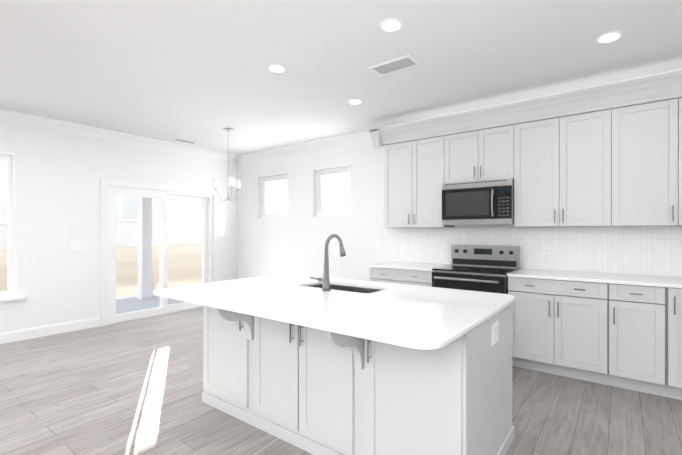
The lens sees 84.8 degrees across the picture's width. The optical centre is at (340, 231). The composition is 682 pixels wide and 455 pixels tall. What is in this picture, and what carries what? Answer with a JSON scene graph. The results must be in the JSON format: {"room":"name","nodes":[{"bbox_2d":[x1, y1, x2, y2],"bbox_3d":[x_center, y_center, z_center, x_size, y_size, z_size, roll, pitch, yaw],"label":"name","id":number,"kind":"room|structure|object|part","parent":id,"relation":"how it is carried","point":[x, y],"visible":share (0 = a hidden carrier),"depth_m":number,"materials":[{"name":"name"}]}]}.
{"room":"kitchen","nodes":[
{"label":"kitchen","id":0,"kind":"room"},
{"bbox_2d":[0,120,237,332],"bbox_3d":[-4.479,-0.055,3.877,0.160,2.740,8.160,0,0,37],"label":"wall","id":1,"kind":"structure","parent":0,"point":[60,174],"depth_m":4.95,"materials":[{"name":"white paint"}]},
{"bbox_2d":[0,150,24,307],"bbox_3d":[-4.214,-0.035,4.178,0.220,1.860,1.020,0,0,37],"label":"window","id":2,"kind":"structure","parent":1,"relation":"in","point":[10,222],"depth_m":4.48,"materials":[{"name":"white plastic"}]},
{"bbox_3d":[-4.218,-0.090,4.181,0.034,1.590,0.740,0,0,37],"label":"glass","id":3,"kind":"part","parent":2,"relation":"part of","materials":[{"name":"clear glass"}]},
{"bbox_2d":[0,317,99,343],"bbox_3d":[-5.057,1.250,2.968,0.014,0.132,5.630,0,0,37],"label":"baseboard","id":4,"kind":"structure","parent":1,"relation":"attached to","point":[30,333],"depth_m":4.72,"materials":[{"name":"white wood"}]},
{"bbox_2d":[66,300,72,308],"bbox_3d":[-3.584,0.954,4.926,0.009,0.115,0.075,0,0,37],"label":"outlet","id":5,"kind":"object","parent":1,"relation":"attached to","point":[69,303],"depth_m":4.93,"materials":[{"name":"white plastic"}]},
{"bbox_2d":[69,241,87,249],"bbox_3d":[-3.519,0.182,5.007,0.013,0.112,0.207,0,0,37],"label":"light switch","id":6,"kind":"object","parent":1,"relation":"attached to","point":[78,245],"depth_m":5.01,"materials":[{"name":"white plastic"}]},
{"bbox_2d":[0,109,236,161],"bbox_3d":[-4.327,-1.367,3.867,0.092,0.115,7.770,0,0,37],"label":"crown molding","id":7,"kind":"structure","parent":1,"relation":"attached to","point":[35,121],"depth_m":5.22,"materials":[{"name":"white wood"}]},
{"bbox_2d":[100,179,217,325],"bbox_3d":[-2.850,0.282,6.019,0.183,2.060,1.890,0,0,37],"label":"sliding glass door","id":8,"kind":"structure","parent":1,"relation":"in","point":[164,307],"depth_m":5.83,"materials":[{"name":"white plastic"}]},
{"bbox_2d":[0,307,681,454],"bbox_3d":[-0.774,1.344,1.186,9.320,0.050,8.320,0,0,37],"label":"floor","id":9,"kind":"structure","parent":0,"point":[133,387],"depth_m":2.80,"materials":[{"name":"grey wood"}]},
{"bbox_2d":[170,298,514,454],"bbox_3d":[-0.070,0.874,2.530,2.053,0.887,1.215,0,0,37],"label":"kitchen island","id":10,"kind":"object","parent":9,"relation":"on","point":[341,367],"depth_m":2.08,"materials":[{"name":"white paint"}]},
{"bbox_2d":[153,274,515,353],"bbox_3d":[-0.102,0.417,2.491,2.100,0.027,1.336,0,0,37],"label":"island countertop","id":11,"kind":"structure","parent":10,"relation":"on","point":[426,319],"depth_m":2.08,"materials":[{"name":"white stone"}]},
{"bbox_2d":[310,234,345,290],"bbox_3d":[-0.085,0.208,2.656,0.144,0.390,0.264,0,0,37],"label":"faucet","id":12,"kind":"object","parent":11,"relation":"on","point":[325,279],"visible":1,"depth_m":2.56,"materials":[{"name":"silver metal"}]},
{"bbox_2d":[369,269,432,286],"bbox_3d":[0.862,0.871,4.570,0.826,0.887,0.620,0,0,37],"label":"base cabinet","id":13,"kind":"object","parent":9,"relation":"on","point":[398,276],"depth_m":4.31,"materials":[{"name":"grey wood"}]},
{"bbox_2d":[368,261,446,272],"bbox_3d":[0.852,0.414,4.565,0.840,0.027,0.638,0,0,37],"label":"countertop","id":14,"kind":"structure","parent":13,"relation":"on","point":[424,267],"depth_m":4.47,"materials":[{"name":"white stone"}]},
{"bbox_2d":[432,244,519,293],"bbox_3d":[1.451,0.732,4.034,0.744,1.165,0.712,0,0,37],"label":"range","id":15,"kind":"object","parent":9,"relation":"on","point":[484,268],"visible":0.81,"depth_m":4.02,"materials":[{"name":"silver metal"}]},
{"bbox_2d":[507,274,619,387],"bbox_3d":[2.140,0.872,3.606,0.856,0.887,0.620,0,0,37],"label":"base cabinet","id":16,"kind":"object","parent":9,"relation":"on","point":[571,329],"depth_m":3.33,"materials":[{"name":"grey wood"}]},
{"bbox_2d":[508,269,681,288],"bbox_3d":[2.599,0.416,3.248,2.023,0.027,0.638,0,0,37],"label":"countertop","id":17,"kind":"structure","parent":16,"relation":"on","point":[545,275],"depth_m":3.30,"materials":[{"name":"white stone"}]},
{"bbox_2d":[620,285,679,399],"bbox_3d":[2.581,0.872,3.273,0.500,0.887,0.620,0,0,37],"label":"base cabinet","id":18,"kind":"object","parent":9,"relation":"on","point":[624,331],"depth_m":2.99,"materials":[{"name":"grey wood"}]},
{"bbox_2d":[680,289,681,399],"bbox_3d":[2.898,0.873,3.035,0.559,0.887,0.620,0,0,37],"label":"base cabinet","id":19,"kind":"object","parent":9,"relation":"on","point":[680,289],"depth_m":2.87,"materials":[{"name":"grey wood"}]},
{"bbox_2d":[0,0,681,154],"bbox_3d":[-0.774,-1.471,1.181,9.320,0.100,8.320,0,0,37],"label":"ceiling","id":20,"kind":"structure","parent":0,"point":[200,73],"depth_m":3.08,"materials":[{"name":"white paint"}]},
{"bbox_2d":[173,138,197,143],"bbox_3d":[-2.436,-1.422,5.854,0.120,0.011,0.340,0,0,37],"label":"ceiling vent","id":21,"kind":"object","parent":20,"relation":"in","point":[177,139],"depth_m":5.85,"materials":[{"name":"white metal"}]},
{"bbox_2d":[212,128,240,201],"bbox_3d":[-1.534,-0.927,5.199,0.402,1.000,0.389,0,0,37],"label":"chandelier","id":22,"kind":"object","parent":20,"relation":"hanging from","point":[233,183],"visible":1,"depth_m":5.17,"materials":[{"name":"white glass"}]},
{"bbox_2d":[267,64,286,72],"bbox_3d":[-0.557,-1.420,3.247,0.169,0.008,0.169,0,0,28],"label":"recessed light","id":23,"kind":"object","parent":20,"relation":"in","point":[276,68],"depth_m":3.23,"materials":[{"name":"white plastic"}]},
{"bbox_2d":[348,99,362,104],"bbox_3d":[0.156,-1.421,4.075,0.169,0.008,0.169,0,0,31],"label":"recessed light","id":24,"kind":"object","parent":20,"relation":"in","point":[352,101],"depth_m":4.06,"materials":[{"name":"white plastic"}]},
{"bbox_2d":[379,18,403,31],"bbox_3d":[0.346,-1.419,2.567,0.169,0.008,0.169,0,0,31],"label":"recessed light","id":25,"kind":"object","parent":20,"relation":"in","point":[391,25],"depth_m":2.56,"materials":[{"name":"white plastic"}]},
{"bbox_2d":[368,55,419,75],"bbox_3d":[0.451,-1.418,3.188,0.400,0.011,0.190,0,0,37],"label":"ceiling vent","id":26,"kind":"object","parent":20,"relation":"in","point":[400,63],"depth_m":3.17,"materials":[{"name":"white metal"}]},
{"bbox_2d":[595,31,623,43],"bbox_3d":[1.958,-1.419,2.728,0.169,0.008,0.169,0,0,31],"label":"recessed light","id":27,"kind":"object","parent":20,"relation":"in","point":[612,36],"depth_m":2.72,"materials":[{"name":"white plastic"}]},
{"bbox_2d":[238,139,669,280],"bbox_3d":[1.682,-0.056,4.441,9.320,2.740,0.160,0,0,37],"label":"wall","id":28,"kind":"structure","parent":0,"point":[294,242],"depth_m":5.96,"materials":[{"name":"white paint"}]},
{"bbox_2d":[261,174,287,217],"bbox_3d":[-1.143,-0.614,6.582,0.750,0.740,0.082,0,0,37],"label":"window","id":29,"kind":"structure","parent":28,"relation":"in","point":[264,180],"depth_m":6.70,"materials":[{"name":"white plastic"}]},
{"bbox_2d":[316,166,350,216],"bbox_3d":[-0.091,-0.613,5.789,0.735,0.740,0.082,0,0,37],"label":"window","id":30,"kind":"structure","parent":28,"relation":"in","point":[319,175],"depth_m":5.87,"materials":[{"name":"white plastic"}]},
{"bbox_3d":[-0.087,-0.613,5.793,0.585,0.590,0.004,0,0,37],"label":"glass","id":31,"kind":"part","parent":30,"relation":"part of","materials":[{"name":"clear glass"}]},
{"bbox_2d":[375,241,379,248],"bbox_3d":[0.514,0.178,5.217,0.075,0.115,0.008,0,0,37],"label":"electrical outlet plate","id":32,"kind":"object","parent":28,"relation":"attached to","point":[377,243],"depth_m":5.22,"materials":[{"name":"white plastic"}]},
{"bbox_2d":[381,118,453,227],"bbox_3d":[0.990,-0.676,4.652,0.859,1.240,0.330,0,0,37],"label":"upper cabinet","id":33,"kind":"object","parent":28,"relation":"attached to","point":[416,155],"depth_m":4.51,"materials":[{"name":"grey wood"}]},
{"bbox_2d":[237,69,681,162],"bbox_3d":[1.607,-1.368,4.339,9.000,0.115,0.092,0,0,37],"label":"crown molding","id":34,"kind":"structure","parent":28,"relation":"attached to","point":[361,135],"depth_m":5.67,"materials":[{"name":"white wood"}]},
{"bbox_2d":[449,106,516,182],"bbox_3d":[1.583,-0.923,4.205,0.744,0.744,0.330,0,0,37],"label":"upper cabinet","id":35,"kind":"object","parent":28,"relation":"attached to","point":[482,143],"depth_m":4.02,"materials":[{"name":"grey wood"}]},
{"bbox_2d":[442,178,513,224],"bbox_3d":[1.546,-0.314,4.157,0.738,0.467,0.452,0,0,37],"label":"over-the-range microwave","id":36,"kind":"object","parent":35,"relation":"attached to","point":[487,202],"visible":1,"depth_m":3.99,"materials":[{"name":"silver metal"}]},
{"bbox_2d":[393,226,681,276],"bbox_3d":[2.154,0.172,3.984,3.619,0.455,0.003,0,0,37],"label":"tile backsplash","id":37,"kind":"structure","parent":28,"relation":"attached to","point":[647,250],"depth_m":3.83,"materials":[{"name":"white tile"}]},
{"bbox_2d":[401,241,405,249],"bbox_3d":[0.832,0.178,4.974,0.075,0.115,0.008,0,0,37],"label":"electrical outlet plate","id":38,"kind":"object","parent":37,"relation":"attached to","point":[403,243],"depth_m":4.97,"materials":[{"name":"white plastic"}]},
{"bbox_2d":[442,242,447,250],"bbox_3d":[1.291,0.179,4.628,0.075,0.115,0.008,0,0,37],"label":"electrical outlet plate","id":39,"kind":"object","parent":37,"relation":"attached to","point":[444,244],"depth_m":4.63,"materials":[{"name":"white plastic"}]},
{"bbox_2d":[543,244,550,254],"bbox_3d":[2.181,0.180,3.957,0.075,0.115,0.008,0,0,37],"label":"electrical outlet plate","id":40,"kind":"object","parent":37,"relation":"attached to","point":[546,248],"depth_m":3.95,"materials":[{"name":"white plastic"}]},
{"bbox_2d":[513,86,620,226],"bbox_3d":[2.205,-0.675,3.736,0.933,1.240,0.330,0,0,37],"label":"upper cabinet","id":41,"kind":"object","parent":28,"relation":"attached to","point":[606,155],"depth_m":3.55,"materials":[{"name":"grey wood"}]},
{"bbox_2d":[621,74,681,225],"bbox_3d":[2.867,-0.674,3.237,0.960,1.240,0.330,0,0,37],"label":"upper cabinet","id":42,"kind":"object","parent":28,"relation":"attached to","point":[651,108],"depth_m":3.19,"materials":[{"name":"grey wood"}]},
{"label":"outside","id":43,"kind":"structure","parent":0,"visible":0},
{"bbox_2d":[116,295,183,313],"bbox_3d":[-5.409,1.629,4.681,2.290,0.570,9.000,0,0,37],"label":"patio slab","id":44,"kind":"object","parent":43,"point":[153,303],"depth_m":7.01,"materials":[{"name":"grey concrete"}]},
{"bbox_2d":[136,197,153,299],"bbox_3d":[-3.948,0.015,7.522,0.230,2.650,0.230,0,0,37],"label":"porch column","id":45,"kind":"structure","parent":44,"relation":"on","point":[144,276],"depth_m":7.45,"materials":[{"name":"white"}]},
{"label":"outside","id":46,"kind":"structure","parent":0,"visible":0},
{"bbox_2d":[0,244,202,296],"bbox_3d":[-1.959,1.220,7.088,120.000,1.380,120.000,0,0,37],"label":"lawn","id":47,"kind":"structure","parent":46,"point":[173,271],"depth_m":11.34,"materials":[{"name":"beige plant"}]},
{"bbox_2d":[0,158,202,249],"bbox_3d":[-15.343,-3.550,13.415,8.800,9.100,22.800,0,0,37],"label":"neighbor house","id":48,"kind":"structure","parent":47,"relation":"on","point":[193,217],"depth_m":16.29,"materials":[{"name":"white"}]}
]}

